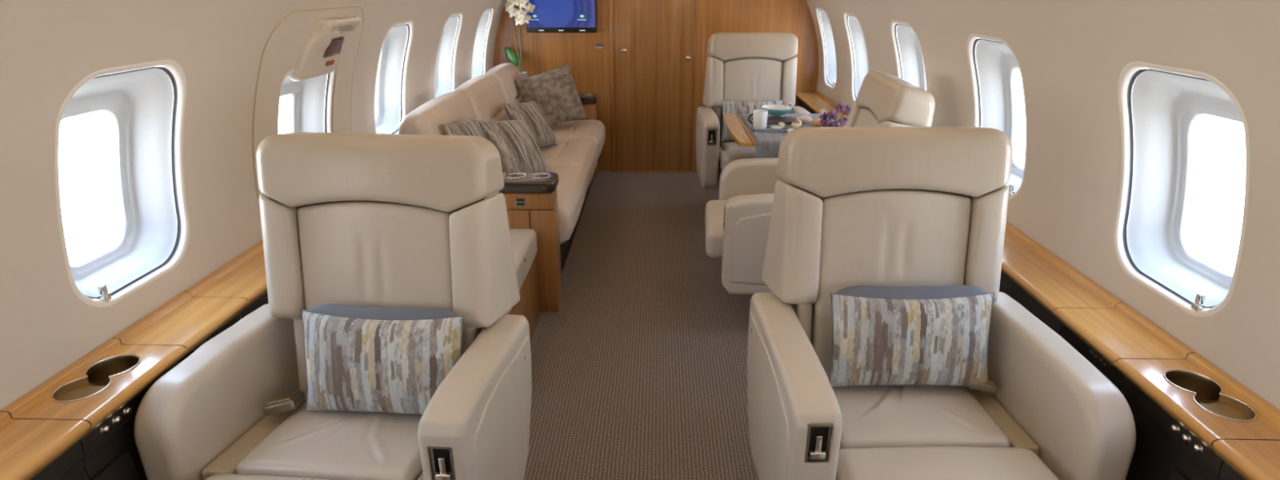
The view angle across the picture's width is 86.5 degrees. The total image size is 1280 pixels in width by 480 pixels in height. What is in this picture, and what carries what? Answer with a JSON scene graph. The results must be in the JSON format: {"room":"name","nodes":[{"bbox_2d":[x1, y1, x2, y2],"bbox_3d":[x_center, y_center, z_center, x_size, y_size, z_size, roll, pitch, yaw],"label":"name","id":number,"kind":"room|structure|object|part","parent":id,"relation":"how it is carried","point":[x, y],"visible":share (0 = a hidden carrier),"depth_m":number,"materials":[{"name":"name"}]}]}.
{"room":"aircraft cabin","nodes":[
{"label":"aircraft cabin","id":0,"kind":"room"},
{"bbox_2d":[0,0,506,479],"bbox_3d":[-1.028,-0.107,1.981,0.340,1.610,6.722,1,21,1],"label":"wall","id":1,"kind":"structure","parent":0,"point":[47,47],"depth_m":1.51,"materials":[{"name":"beige plastic"}]},
{"bbox_2d":[54,59,190,307],"bbox_3d":[-1.212,-0.135,1.569,0.240,0.530,0.394,1,21,1],"label":"window","id":2,"kind":"structure","parent":1,"relation":"in","point":[137,108],"depth_m":1.68,"materials":[{"name":"grey plastic"}]},
{"bbox_2d":[0,240,268,479],"bbox_3d":[-1.146,0.797,0.959,0.172,0.647,4.158,1,21,1],"label":"ledge","id":3,"kind":"object","parent":1,"relation":"attached to","point":[106,388],"visible":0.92,"depth_m":1.43,"materials":[{"name":"brown wood"}]},
{"bbox_3d":[-1.144,0.496,0.922,0.172,0.058,0.805,1,21,1],"label":"panel","id":4,"kind":"part","parent":3,"relation":"part of","materials":[{"name":"brown wood"}]},
{"bbox_3d":[-1.129,0.302,1.431,0.172,0.058,0.281,1,21,1],"label":"panel","id":5,"kind":"part","parent":3,"relation":"part of","materials":[{"name":"brown wood"}]},
{"bbox_3d":[-1.090,0.754,1.096,0.012,0.350,0.850,1,21,1],"label":"panel door","id":6,"kind":"part","parent":3,"relation":"part of","materials":[{"name":"black"}]},
{"bbox_3d":[-1.083,0.825,0.967,0.038,0.590,4.158,1,21,1],"label":"panel","id":7,"kind":"part","parent":3,"relation":"part of","materials":[{"name":"black wood"}]},
{"bbox_3d":[-1.122,0.207,1.680,0.172,0.058,0.248,1,21,1],"label":"panel","id":8,"kind":"part","parent":3,"relation":"part of","materials":[{"name":"brown wood"}]},
{"bbox_3d":[-1.108,0.036,2.129,0.172,0.058,0.708,1,21,1],"label":"panel","id":9,"kind":"part","parent":3,"relation":"part of","materials":[{"name":"brown wood"}]},
{"bbox_2d":[252,5,364,201],"bbox_3d":[-1.087,-0.461,2.361,0.198,0.655,0.695,1,21,1],"label":"hatch","id":10,"kind":"object","parent":1,"relation":"attached to","point":[311,42],"visible":0.9,"depth_m":2.19,"materials":[{"name":"beige plastic"}]},
{"bbox_2d":[277,68,335,133],"bbox_3d":[-1.209,-0.392,2.381,0.200,0.433,0.394,1,21,1],"label":"window","id":11,"kind":"structure","parent":10,"relation":"attached to","point":[307,104],"depth_m":2.50,"materials":[{"name":"grey"}]},
{"bbox_3d":[-1.065,-0.654,2.316,0.154,0.192,0.311,1,21,1],"label":"grab handle","id":12,"kind":"part","parent":10,"relation":"part of","materials":[{"name":"beige plastic"}]},
{"bbox_3d":[-1.062,-0.669,2.356,0.008,0.066,0.124,23,20,-7],"label":"placard frame","id":13,"kind":"part","parent":10,"relation":"part of","materials":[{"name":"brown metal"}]},
{"bbox_2d":[373,20,413,133],"bbox_3d":[-1.167,-0.722,3.110,0.240,0.530,0.394,1,21,1],"label":"window","id":14,"kind":"structure","parent":1,"relation":"in","point":[396,46],"depth_m":3.25,"materials":[{"name":"grey plastic"}]},
{"bbox_2d":[434,12,463,97],"bbox_3d":[-1.143,-1.025,3.904,0.240,0.530,0.394,1,21,1],"label":"window","id":15,"kind":"structure","parent":1,"relation":"in","point":[444,78],"depth_m":4.05,"materials":[{"name":"grey plastic"}]},
{"bbox_2d":[471,7,493,79],"bbox_3d":[-1.121,-1.306,4.642,0.240,0.530,0.394,1,21,1],"label":"window","id":16,"kind":"structure","parent":1,"relation":"in","point":[480,45],"depth_m":4.79,"materials":[{"name":"grey plastic"}]},
{"bbox_2d":[523,171,759,479],"bbox_3d":[0.021,0.669,2.246,2.320,0.030,6.720,1,21,1],"label":"floor","id":17,"kind":"structure","parent":0,"point":[639,372],"depth_m":2.77,"materials":[{"name":"carpet"}]},
{"bbox_2d":[133,132,532,479],"bbox_3d":[-0.672,0.353,1.517,0.746,1.079,0.777,2,21,5],"label":"seat","id":18,"kind":"object","parent":17,"relation":"on","point":[384,220],"visible":0.88,"depth_m":1.56,"materials":[{"name":"beige leather"}]},
{"bbox_3d":[-0.970,0.434,1.648,0.106,0.430,0.458,3,21,9],"label":"armrest","id":19,"kind":"part","parent":18,"relation":"part of","materials":[{"name":"beige leather"}]},
{"bbox_2d":[205,473,329,479],"bbox_3d":[-0.704,0.590,1.331,0.484,0.145,0.257,2,21,5],"label":"cushion","id":20,"kind":"object","parent":18,"relation":"on","point":[208,476],"depth_m":1.42,"materials":[{"name":"beige leather"}]},
{"bbox_3d":[-0.851,0.376,1.615,0.054,0.005,0.047,-12,9,-9],"label":"buckle lid","id":21,"kind":"part","parent":18,"relation":"part of","materials":[{"name":"gold metal"}]},
{"bbox_2d":[235,401,422,479],"bbox_3d":[-0.653,0.467,1.584,0.413,0.101,0.302,2,21,5],"label":"seat cushion","id":22,"kind":"object","parent":18,"relation":"on","point":[302,443],"depth_m":1.50,"materials":[{"name":"beige leather"}]},
{"bbox_3d":[-0.625,0.193,1.672,0.375,0.595,0.183,2,21,5],"label":"backrest panel","id":23,"kind":"part","parent":18,"relation":"part of","materials":[{"name":"beige leather"}]},
{"bbox_2d":[300,304,463,414],"bbox_3d":[-0.597,0.285,1.577,0.389,0.251,0.110,2,21,6],"label":"cushion","id":24,"kind":"object","parent":18,"relation":"on","point":[359,358],"visible":0.84,"depth_m":1.54,"materials":[{"name":"fabric"}]},
{"bbox_3d":[-0.394,0.448,1.351,0.049,0.092,0.006,2,21,5],"label":"control frame","id":25,"kind":"part","parent":18,"relation":"part of","materials":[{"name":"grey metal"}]},
{"bbox_3d":[-0.393,0.457,1.358,0.032,0.055,0.018,2,21,5],"label":"recline lever","id":26,"kind":"part","parent":18,"relation":"part of","materials":[{"name":"silver metal"}]},
{"bbox_3d":[-0.356,0.456,1.592,0.104,0.430,0.457,3,21,8],"label":"armrest","id":27,"kind":"part","parent":18,"relation":"part of","materials":[{"name":"beige leather"}]},
{"bbox_3d":[-0.309,0.461,1.590,0.017,0.354,0.390,3,21,8],"label":"panel","id":28,"kind":"part","parent":18,"relation":"part of","materials":[{"name":"beige leather"}]},
{"bbox_2d":[398,62,605,272],"bbox_3d":[-0.663,-0.502,4.052,0.781,0.872,2.077,1,21,1],"label":"sofa","id":29,"kind":"object","parent":17,"relation":"on","point":[576,154],"visible":0.35,"depth_m":3.80,"materials":[{"name":"leather"}]},
{"bbox_2d":[398,91,477,135],"bbox_3d":[-0.925,-0.437,3.375,0.293,0.512,0.752,1,21,1],"label":"cushion","id":30,"kind":"object","parent":29,"relation":"on","point":[428,118],"depth_m":3.14,"materials":[{"name":"leather"}]},
{"bbox_2d":[443,115,486,138],"bbox_3d":[-0.805,-0.433,3.242,0.139,0.297,0.352,4,21,10],"label":"cushion","id":31,"kind":"object","parent":29,"relation":"on","point":[469,126],"visible":0.28,"depth_m":3.18,"materials":[{"name":"grey fabric"}]},
{"bbox_2d":[453,74,510,120],"bbox_3d":[-0.905,-0.697,4.059,0.293,0.512,0.707,1,21,1],"label":"cushion","id":32,"kind":"object","parent":29,"relation":"on","point":[486,93],"depth_m":3.93,"materials":[{"name":"leather"}]},
{"bbox_2d":[484,62,523,103],"bbox_3d":[-0.886,-0.933,4.678,0.293,0.512,0.612,1,21,1],"label":"cushion","id":33,"kind":"object","parent":29,"relation":"on","point":[506,73],"depth_m":4.50,"materials":[{"name":"leather"}]},
{"bbox_2d":[478,118,550,172],"bbox_3d":[-0.641,-0.470,3.501,0.231,0.324,0.384,12,24,28],"label":"cushion","id":34,"kind":"object","parent":29,"relation":"on","point":[518,150],"visible":0.77,"depth_m":3.43,"materials":[{"name":"grey fabric"}]},
{"bbox_2d":[502,100,558,146],"bbox_3d":[-0.649,-0.690,4.070,0.199,0.289,0.360,9,22,21],"label":"cushion","id":35,"kind":"object","parent":29,"relation":"on","point":[536,122],"visible":0.74,"depth_m":4.02,"materials":[{"name":"grey fabric"}]},
{"bbox_2d":[514,63,587,126],"bbox_3d":[-0.607,-0.966,4.638,0.464,0.431,0.212,-6,22,-15],"label":"cushion","id":36,"kind":"object","parent":29,"relation":"on","point":[554,91],"visible":0.85,"depth_m":4.60,"materials":[{"name":"beige fabric"}]},
{"bbox_2d":[548,165,587,244],"bbox_3d":[-0.583,-0.197,3.456,0.584,0.220,0.752,1,21,1],"label":"seat cushion","id":37,"kind":"object","parent":29,"relation":"on","point":[572,184],"depth_m":3.30,"materials":[{"name":"leather"}]},
{"bbox_2d":[538,137,598,191],"bbox_3d":[-0.563,-0.458,4.141,0.584,0.220,0.707,1,21,1],"label":"seat cushion","id":38,"kind":"object","parent":29,"relation":"on","point":[583,153],"depth_m":4.02,"materials":[{"name":"leather"}]},
{"bbox_2d":[550,119,605,159],"bbox_3d":[-0.544,-0.694,4.759,0.584,0.220,0.612,1,21,1],"label":"seat cushion","id":39,"kind":"object","parent":29,"relation":"on","point":[594,130],"depth_m":4.64,"materials":[{"name":"leather"}]},
{"bbox_2d":[505,228,539,341],"bbox_3d":[-0.720,0.263,2.683,0.539,0.417,0.700,1,21,1],"label":"armchair","id":40,"kind":"object","parent":17,"relation":"on","point":[524,241],"visible":0.1,"depth_m":2.79,"materials":[{"name":"beige leather"}]},
{"bbox_2d":[498,172,562,312],"bbox_3d":[-0.688,0.012,3.046,0.660,0.628,0.157,1,21,1],"label":"base cabinet","id":41,"kind":"object","parent":17,"relation":"on","point":[531,201],"visible":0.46,"depth_m":2.93,"materials":[{"name":"brown wood"}]},
{"bbox_3d":[-0.621,0.090,3.005,0.290,0.471,0.013,1,21,1],"label":"panel","id":42,"kind":"part","parent":41,"relation":"part of","materials":[{"name":"brown wood"}]},
{"bbox_2d":[515,199,524,205],"bbox_3d":[-0.509,-0.161,2.893,0.034,0.028,0.002,1,21,1],"label":"socket","id":43,"kind":"object","parent":41,"relation":"attached to","point":[518,202],"depth_m":2.89,"materials":[{"name":"black plastic"}]},
{"bbox_3d":[-0.509,-0.161,2.895,0.042,0.037,0.004,1,21,1],"label":"socket plate","id":44,"kind":"part","parent":41,"relation":"part of","materials":[{"name":"grey metal"}]},
{"bbox_3d":[-0.567,-0.165,2.905,0.398,0.066,0.015,1,21,1],"label":"rail","id":45,"kind":"part","parent":41,"relation":"part of","materials":[{"name":"brown wood"}]},
{"bbox_3d":[-0.417,0.079,2.992,0.109,0.441,0.018,1,21,1],"label":"door","id":46,"kind":"part","parent":41,"relation":"part of","materials":[{"name":"brown wood"}]},
{"bbox_2d":[572,93,598,177],"bbox_3d":[-0.635,-0.798,5.180,0.631,0.622,0.192,1,21,1],"label":"base cabinet","id":47,"kind":"object","parent":17,"relation":"on","point":[588,100],"visible":0.2,"depth_m":5.02,"materials":[{"name":"brown wood"}]},
{"bbox_2d":[504,0,535,78],"bbox_3d":[-0.867,-1.418,4.932,0.245,0.719,0.118,1,21,1],"label":"orchid","id":48,"kind":"object","parent":47,"relation":"on","point":[522,18],"visible":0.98,"depth_m":4.85,"materials":[{"name":"white plant"}]},
{"bbox_3d":[-0.898,-1.466,4.917,0.061,0.531,0.012,-8,22,-21],"label":"flower stem","id":49,"kind":"part","parent":48,"relation":"part of","materials":[{"name":"brown"}]},
{"bbox_3d":[-0.869,-1.447,4.923,0.024,0.491,0.032,1,21,1],"label":"flower stem","id":50,"kind":"part","parent":48,"relation":"part of","materials":[{"name":"brown"}]},
{"bbox_3d":[-0.875,-1.161,5.043,0.094,0.161,0.094,1,21,1],"label":"pot","id":51,"kind":"part","parent":48,"relation":"part of","materials":[{"name":"white"}]},
{"bbox_2d":[695,32,810,199],"bbox_3d":[0.723,-0.709,4.260,0.705,1.110,0.681,-1,21,-1],"label":"seat","id":52,"kind":"object","parent":17,"relation":"on","point":[740,66],"visible":0.55,"depth_m":4.25,"materials":[{"name":"beige leather"}]},
{"bbox_3d":[0.378,-0.589,4.316,0.012,0.362,0.410,0,21,-1],"label":"panel","id":53,"kind":"part","parent":52,"relation":"part of","materials":[{"name":"beige leather"}]},
{"bbox_3d":[0.424,-0.593,4.314,0.101,0.441,0.479,-1,21,-1],"label":"armrest","id":54,"kind":"part","parent":52,"relation":"part of","materials":[{"name":"beige leather"}]},
{"bbox_3d":[0.428,-0.603,4.059,0.032,0.056,0.018,-1,21,-1],"label":"recline lever","id":55,"kind":"part","parent":52,"relation":"part of","materials":[{"name":"silver metal"}]},
{"bbox_3d":[0.429,-0.612,4.052,0.049,0.094,0.006,-1,21,-1],"label":"control frame","id":56,"kind":"part","parent":52,"relation":"part of","materials":[{"name":"grey metal"}]},
{"bbox_2d":[720,139,755,151],"bbox_3d":[0.718,-0.578,4.297,0.392,0.102,0.302,-1,21,-1],"label":"seat cushion","id":57,"kind":"object","parent":52,"relation":"on","point":[729,144],"depth_m":4.22,"materials":[{"name":"beige leather"}]},
{"bbox_2d":[720,148,755,171],"bbox_3d":[0.724,-0.468,4.080,0.468,0.148,0.174,-1,21,-1],"label":"cushion","id":58,"kind":"object","parent":52,"relation":"on","point":[729,155],"depth_m":4.01,"materials":[{"name":"beige leather"}]},
{"bbox_3d":[0.713,-0.855,4.374,0.375,0.612,0.155,-1,21,-1],"label":"backrest panel","id":59,"kind":"part","parent":52,"relation":"part of","materials":[{"name":"beige leather"}]},
{"bbox_2d":[721,100,782,141],"bbox_3d":[0.702,-0.749,4.266,0.384,0.247,0.115,-1,21,-3],"label":"cushion","id":60,"kind":"object","parent":52,"relation":"on","point":[728,106],"visible":0.38,"depth_m":4.23,"materials":[{"name":"fabric"}]},
{"bbox_3d":[1.021,-0.598,4.328,0.101,0.441,0.479,-1,21,-1],"label":"armrest","id":61,"kind":"part","parent":52,"relation":"part of","materials":[{"name":"beige leather"}]},
{"bbox_2d":[704,70,934,294],"bbox_3d":[0.714,-0.188,2.988,0.840,1.044,0.708,2,21,4],"label":"seat","id":62,"kind":"object","parent":17,"relation":"on","point":[737,224],"visible":0.29,"depth_m":2.75,"materials":[{"name":"beige leather"}]},
{"bbox_2d":[704,200,727,257],"bbox_3d":[0.432,-0.059,3.055,0.274,0.142,0.468,2,21,4],"label":"cushion","id":63,"kind":"object","parent":62,"relation":"on","point":[714,209],"depth_m":2.89,"materials":[{"name":"beige leather"}]},
{"bbox_3d":[0.341,-0.085,2.736,0.006,0.090,0.049,2,21,4],"label":"control frame","id":64,"kind":"part","parent":62,"relation":"part of","materials":[{"name":"silver metal"}]},
{"bbox_3d":[0.653,0.022,2.752,0.629,0.422,0.103,2,21,4],"label":"armrest","id":65,"kind":"part","parent":62,"relation":"part of","materials":[{"name":"beige leather"}]},
{"bbox_3d":[0.701,-0.190,3.310,0.629,0.422,0.102,2,21,4],"label":"armrest","id":66,"kind":"part","parent":62,"relation":"part of","materials":[{"name":"beige leather"}]},
{"bbox_3d":[0.650,0.042,2.710,0.563,0.346,0.012,1,21,4],"label":"panel","id":67,"kind":"part","parent":62,"relation":"part of","materials":[{"name":"beige leather"}]},
{"bbox_3d":[0.925,-0.269,2.933,0.236,0.573,0.375,2,21,4],"label":"backrest panel","id":68,"kind":"part","parent":62,"relation":"part of","materials":[{"name":"beige leather"}]},
{"bbox_2d":[746,126,1136,479],"bbox_3d":[0.659,0.335,1.572,0.734,1.074,0.903,0,21,0],"label":"seat","id":69,"kind":"object","parent":17,"relation":"on","point":[853,206],"visible":0.89,"depth_m":1.64,"materials":[{"name":"beige leather"}]},
{"bbox_3d":[0.306,0.431,1.675,0.013,0.353,0.490,0,21,-1],"label":"panel","id":70,"kind":"part","parent":69,"relation":"part of","materials":[{"name":"beige leather"}]},
{"bbox_3d":[0.354,0.427,1.673,0.106,0.428,0.554,0,21,0],"label":"armrest","id":71,"kind":"part","parent":69,"relation":"part of","materials":[{"name":"beige leather"}]},
{"bbox_3d":[0.361,0.419,1.378,0.032,0.055,0.018,0,21,0],"label":"recline lever","id":72,"kind":"part","parent":69,"relation":"part of","materials":[{"name":"silver metal"}]},
{"bbox_3d":[0.361,0.410,1.371,0.049,0.091,0.006,0,21,0],"label":"control frame","id":73,"kind":"part","parent":69,"relation":"part of","materials":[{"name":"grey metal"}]},
{"bbox_3d":[0.640,0.157,1.776,0.375,0.592,0.183,0,21,0],"label":"backrest panel","id":74,"kind":"part","parent":69,"relation":"part of","materials":[{"name":"beige leather"}]},
{"bbox_2d":[828,284,995,387],"bbox_3d":[0.667,0.243,1.675,0.403,0.255,0.109,1,21,3],"label":"cushion","id":75,"kind":"object","parent":69,"relation":"on","point":[882,335],"visible":1,"depth_m":1.64,"materials":[{"name":"fabric"}]},
{"bbox_2d":[827,377,1009,448],"bbox_3d":[0.645,0.430,1.686,0.400,0.100,0.302,0,21,0],"label":"seat cushion","id":76,"kind":"object","parent":69,"relation":"on","point":[873,415],"depth_m":1.60,"materials":[{"name":"beige leather"}]},
{"bbox_2d":[835,446,1059,479],"bbox_3d":[0.658,0.573,1.383,0.476,0.145,0.357,0,21,0],"label":"cushion","id":77,"kind":"object","parent":69,"relation":"on","point":[854,463],"depth_m":1.45,"materials":[{"name":"beige leather"}]},
{"bbox_3d":[0.855,0.346,1.700,0.054,0.005,0.047,14,10,13],"label":"buckle lid","id":78,"kind":"part","parent":69,"relation":"part of","materials":[{"name":"gold metal"}]},
{"bbox_3d":[0.958,0.426,1.677,0.102,0.428,0.555,-1,21,-2],"label":"armrest","id":79,"kind":"part","parent":69,"relation":"part of","materials":[{"name":"beige leather"}]},
{"bbox_2d":[493,0,818,171],"bbox_3d":[0.114,-1.412,5.074,2.500,1.845,0.050,1,21,1],"label":"wall","id":80,"kind":"structure","parent":0,"point":[542,52],"depth_m":5.04,"materials":[{"name":"brown wood"}]},
{"bbox_2d":[524,0,596,32],"bbox_3d":[-0.574,-1.674,4.939,0.514,0.320,0.048,1,21,1],"label":"television","id":81,"kind":"object","parent":80,"relation":"attached to","point":[548,15],"visible":0.98,"depth_m":4.93,"materials":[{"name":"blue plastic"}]},
{"bbox_2d":[594,43,604,48],"bbox_3d":[-0.301,-1.437,5.046,0.081,0.042,0.005,1,21,1],"label":"door handle","id":82,"kind":"object","parent":80,"relation":"attached to","point":[599,46],"visible":1,"depth_m":5.05,"materials":[{"name":"grey metal"}]},
{"bbox_2d":[608,0,615,171],"bbox_3d":[-0.206,-1.355,5.070,0.031,1.740,0.016,1,21,1],"label":"trim","id":83,"kind":"structure","parent":80,"relation":"attached to","point":[611,2],"depth_m":5.13,"materials":[{"name":"brown wood"}]},
{"bbox_2d":[617,170,689,173],"bbox_3d":[0.108,-0.537,5.355,0.570,0.008,0.022,1,21,1],"label":"trim","id":84,"kind":"structure","parent":80,"relation":"attached to","point":[618,171],"depth_m":5.34,"materials":[{"name":"brown wood"}]},
{"bbox_2d":[613,0,695,171],"bbox_3d":[0.105,-1.340,5.050,0.585,1.714,0.046,1,21,1],"label":"door","id":85,"kind":"structure","parent":80,"relation":"in","point":[654,39],"depth_m":5.12,"materials":[{"name":"brown wood"}]},
{"bbox_3d":[-0.122,-1.402,5.027,0.040,0.040,0.034,1,21,1],"label":"knob","id":86,"kind":"part","parent":85,"relation":"part of","materials":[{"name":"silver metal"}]},
{"bbox_2d":[690,0,705,172],"bbox_3d":[0.438,-1.349,5.056,0.071,1.740,0.010,1,21,1],"label":"trim","id":87,"kind":"structure","parent":80,"relation":"attached to","point":[700,4],"depth_m":5.08,"materials":[{"name":"brown wood"}]},
{"bbox_2d":[806,0,1279,479],"bbox_3d":[1.071,-0.087,1.927,0.340,1.610,6.722,1,21,1],"label":"wall","id":88,"kind":"structure","parent":0,"point":[1072,55],"depth_m":1.74,"materials":[{"name":"beige plastic"}]},
{"bbox_2d":[815,7,836,89],"bbox_3d":[1.326,-1.314,4.663,0.240,0.530,0.394,1,21,1],"label":"window","id":89,"kind":"structure","parent":88,"relation":"in","point":[828,44],"depth_m":4.82,"materials":[{"name":"grey plastic"}]},
{"bbox_2d":[843,12,869,102],"bbox_3d":[1.305,-1.044,3.953,0.240,0.530,0.394,1,21,1],"label":"window","id":90,"kind":"structure","parent":88,"relation":"in","point":[855,33],"depth_m":4.09,"materials":[{"name":"grey plastic"}]},
{"bbox_2d":[889,20,927,91],"bbox_3d":[1.281,-0.730,3.131,0.240,0.530,0.394,1,21,1],"label":"window","id":91,"kind":"structure","parent":88,"relation":"in","point":[912,65],"depth_m":3.24,"materials":[{"name":"grey plastic"}]},
{"bbox_2d":[966,33,1026,199],"bbox_3d":[1.257,-0.424,2.328,0.240,0.530,0.394,1,21,1],"label":"window","id":92,"kind":"structure","parent":88,"relation":"in","point":[995,73],"depth_m":2.43,"materials":[{"name":"grey plastic"}]},
{"bbox_2d":[795,89,1279,479],"bbox_3d":[1.153,0.367,2.087,0.172,0.647,6.698,1,21,1],"label":"ledge","id":93,"kind":"object","parent":88,"relation":"attached to","point":[1179,405],"visible":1,"depth_m":1.47,"materials":[{"name":"brown wood"}]},
{"bbox_2d":[724,113,844,146],"bbox_3d":[0.787,-0.334,3.741,0.635,0.580,0.770,1,21,1],"label":"folding table","id":94,"kind":"object","parent":93,"relation":"attached to","point":[735,124],"visible":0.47,"depth_m":3.56,"materials":[{"name":"brown wood"}]},
{"bbox_2d":[738,113,844,158],"bbox_3d":[0.829,-0.527,3.648,0.520,0.166,0.764,1,21,1],"label":"table runner","id":95,"kind":"object","parent":94,"relation":"on","point":[767,144],"visible":0.18,"depth_m":3.38,"materials":[{"name":"fabric"}]},
{"bbox_2d":[751,125,786,132],"bbox_3d":[0.666,-0.576,3.529,0.176,0.011,0.106,2,21,5],"label":"serving tray","id":96,"kind":"object","parent":95,"relation":"on","point":[768,129],"visible":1,"depth_m":3.48,"materials":[{"name":"grey metal"}]},
{"bbox_2d":[747,109,768,129],"bbox_3d":[0.616,-0.622,3.520,0.090,0.094,0.077,-14,25,-32],"label":"mug","id":97,"kind":"object","parent":96,"relation":"on","point":[759,117],"visible":1,"depth_m":3.50,"materials":[{"name":"white ceramic"}]},
{"bbox_3d":[0.574,-0.628,3.523,0.031,0.059,0.009,1,21,1],"label":"handle","id":98,"kind":"part","parent":97,"relation":"part of","materials":[{"name":"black ceramic"}]},
{"bbox_2d":[769,124,782,129],"bbox_3d":[0.706,-0.581,3.521,0.066,0.016,0.066,1,21,1],"label":"bread plate","id":99,"kind":"object","parent":96,"relation":"on","point":[773,126],"visible":0.99,"depth_m":3.52,"materials":[{"name":"white ceramic"}]},
{"bbox_2d":[749,119,791,124],"bbox_3d":[0.732,-0.650,3.729,0.230,0.007,0.160,-4,21,-10],"label":"magazine","id":100,"kind":"object","parent":95,"relation":"on","point":[751,120],"visible":0.04,"depth_m":3.66,"materials":[{"name":"grey paper"}]},
{"bbox_2d":[751,116,795,124],"bbox_3d":[0.737,-0.655,3.722,0.230,0.007,0.160,-1,21,-3],"label":"magazine","id":101,"kind":"object","parent":100,"relation":"on","point":[771,120],"visible":0.48,"depth_m":3.71,"materials":[{"name":"grey paper"}]},
{"bbox_2d":[761,102,792,116],"bbox_3d":[0.777,-0.737,3.850,0.174,0.082,0.173,1,21,1],"label":"bowl","id":102,"kind":"object","parent":95,"relation":"on","point":[775,110],"visible":0.85,"depth_m":3.83,"materials":[{"name":"teal ceramic"}]},
{"bbox_2d":[777,122,786,128],"bbox_3d":[0.740,-0.600,3.566,0.037,0.030,0.037,-19,28,-40],"label":"jug","id":103,"kind":"object","parent":95,"relation":"on","point":[780,123],"visible":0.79,"depth_m":3.56,"materials":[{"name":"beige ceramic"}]},
{"bbox_2d":[791,116,802,128],"bbox_3d":[0.820,-0.612,3.554,0.056,0.061,0.056,1,21,1],"label":"sugar pot","id":104,"kind":"object","parent":95,"relation":"on","point":[797,122],"visible":0.84,"depth_m":3.54,"materials":[{"name":"beige ceramic"}]},
{"bbox_3d":[0.820,-0.628,3.548,0.048,0.027,0.048,1,21,1],"label":"lid","id":105,"kind":"part","parent":104,"relation":"part of","materials":[{"name":"ceramic"}]},
{"bbox_2d":[798,115,811,123],"bbox_3d":[0.893,-0.655,3.685,0.074,0.044,0.055,12,24,29],"label":"bread roll","id":106,"kind":"object","parent":95,"relation":"on","point":[803,118],"visible":0.89,"depth_m":3.67,"materials":[{"name":"beige food"}]},
{"bbox_2d":[810,118,822,127],"bbox_3d":[0.937,-0.619,3.591,0.074,0.044,0.055,12,24,29],"label":"bread roll","id":107,"kind":"object","parent":95,"relation":"on","point":[815,122],"visible":0.87,"depth_m":3.57,"materials":[{"name":"brown food"}]},
{"bbox_2d":[819,102,852,127],"bbox_3d":[1.016,-0.621,3.461,0.203,0.144,0.092,1,21,1],"label":"orchids","id":108,"kind":"object","parent":95,"relation":"on","point":[825,122],"visible":0.73,"depth_m":3.46,"materials":[{"name":"purple plant"}]},
{"bbox_3d":[1.241,-1.056,4.994,0.172,0.058,0.248,1,21,1],"label":"panel","id":109,"kind":"part","parent":93,"relation":"part of","materials":[{"name":"brown wood"}]},
{"bbox_3d":[1.225,-0.843,4.434,0.172,0.058,0.948,1,21,1],"label":"panel","id":110,"kind":"part","parent":93,"relation":"part of","materials":[{"name":"brown wood"}]},
{"bbox_3d":[1.155,0.058,2.071,0.172,0.058,0.708,1,21,1],"label":"panel","id":111,"kind":"part","parent":93,"relation":"part of","materials":[{"name":"brown wood"}]},
{"bbox_2d":[1089,350,1107,366],"bbox_3d":[1.087,0.280,1.609,0.009,0.006,0.066,1,21,1],"label":"air vent","id":112,"kind":"object","parent":93,"relation":"attached to","point":[1094,356],"depth_m":1.61,"materials":[{"name":"metal"}]},
{"bbox_3d":[1.142,0.229,1.622,0.172,0.058,0.248,1,21,1],"label":"panel","id":113,"kind":"part","parent":93,"relation":"part of","materials":[{"name":"brown wood"}]},
{"bbox_3d":[1.069,0.775,1.040,0.012,0.350,0.850,1,21,1],"label":"panel door","id":114,"kind":"part","parent":93,"relation":"part of","materials":[{"name":"black"}]},
{"bbox_3d":[1.135,0.324,1.373,0.172,0.058,0.281,1,21,1],"label":"panel","id":115,"kind":"part","parent":93,"relation":"part of","materials":[{"name":"brown wood"}]},
{"bbox_3d":[1.120,0.518,0.864,0.172,0.058,0.805,1,21,1],"label":"panel","id":116,"kind":"part","parent":93,"relation":"part of","materials":[{"name":"brown wood"}]},
{"bbox_2d":[1113,61,1249,316],"bbox_3d":[1.234,-0.118,1.525,0.240,0.530,0.394,1,21,1],"label":"window","id":117,"kind":"structure","parent":88,"relation":"in","point":[1171,107],"depth_m":1.63,"materials":[{"name":"grey plastic"}]}
]}

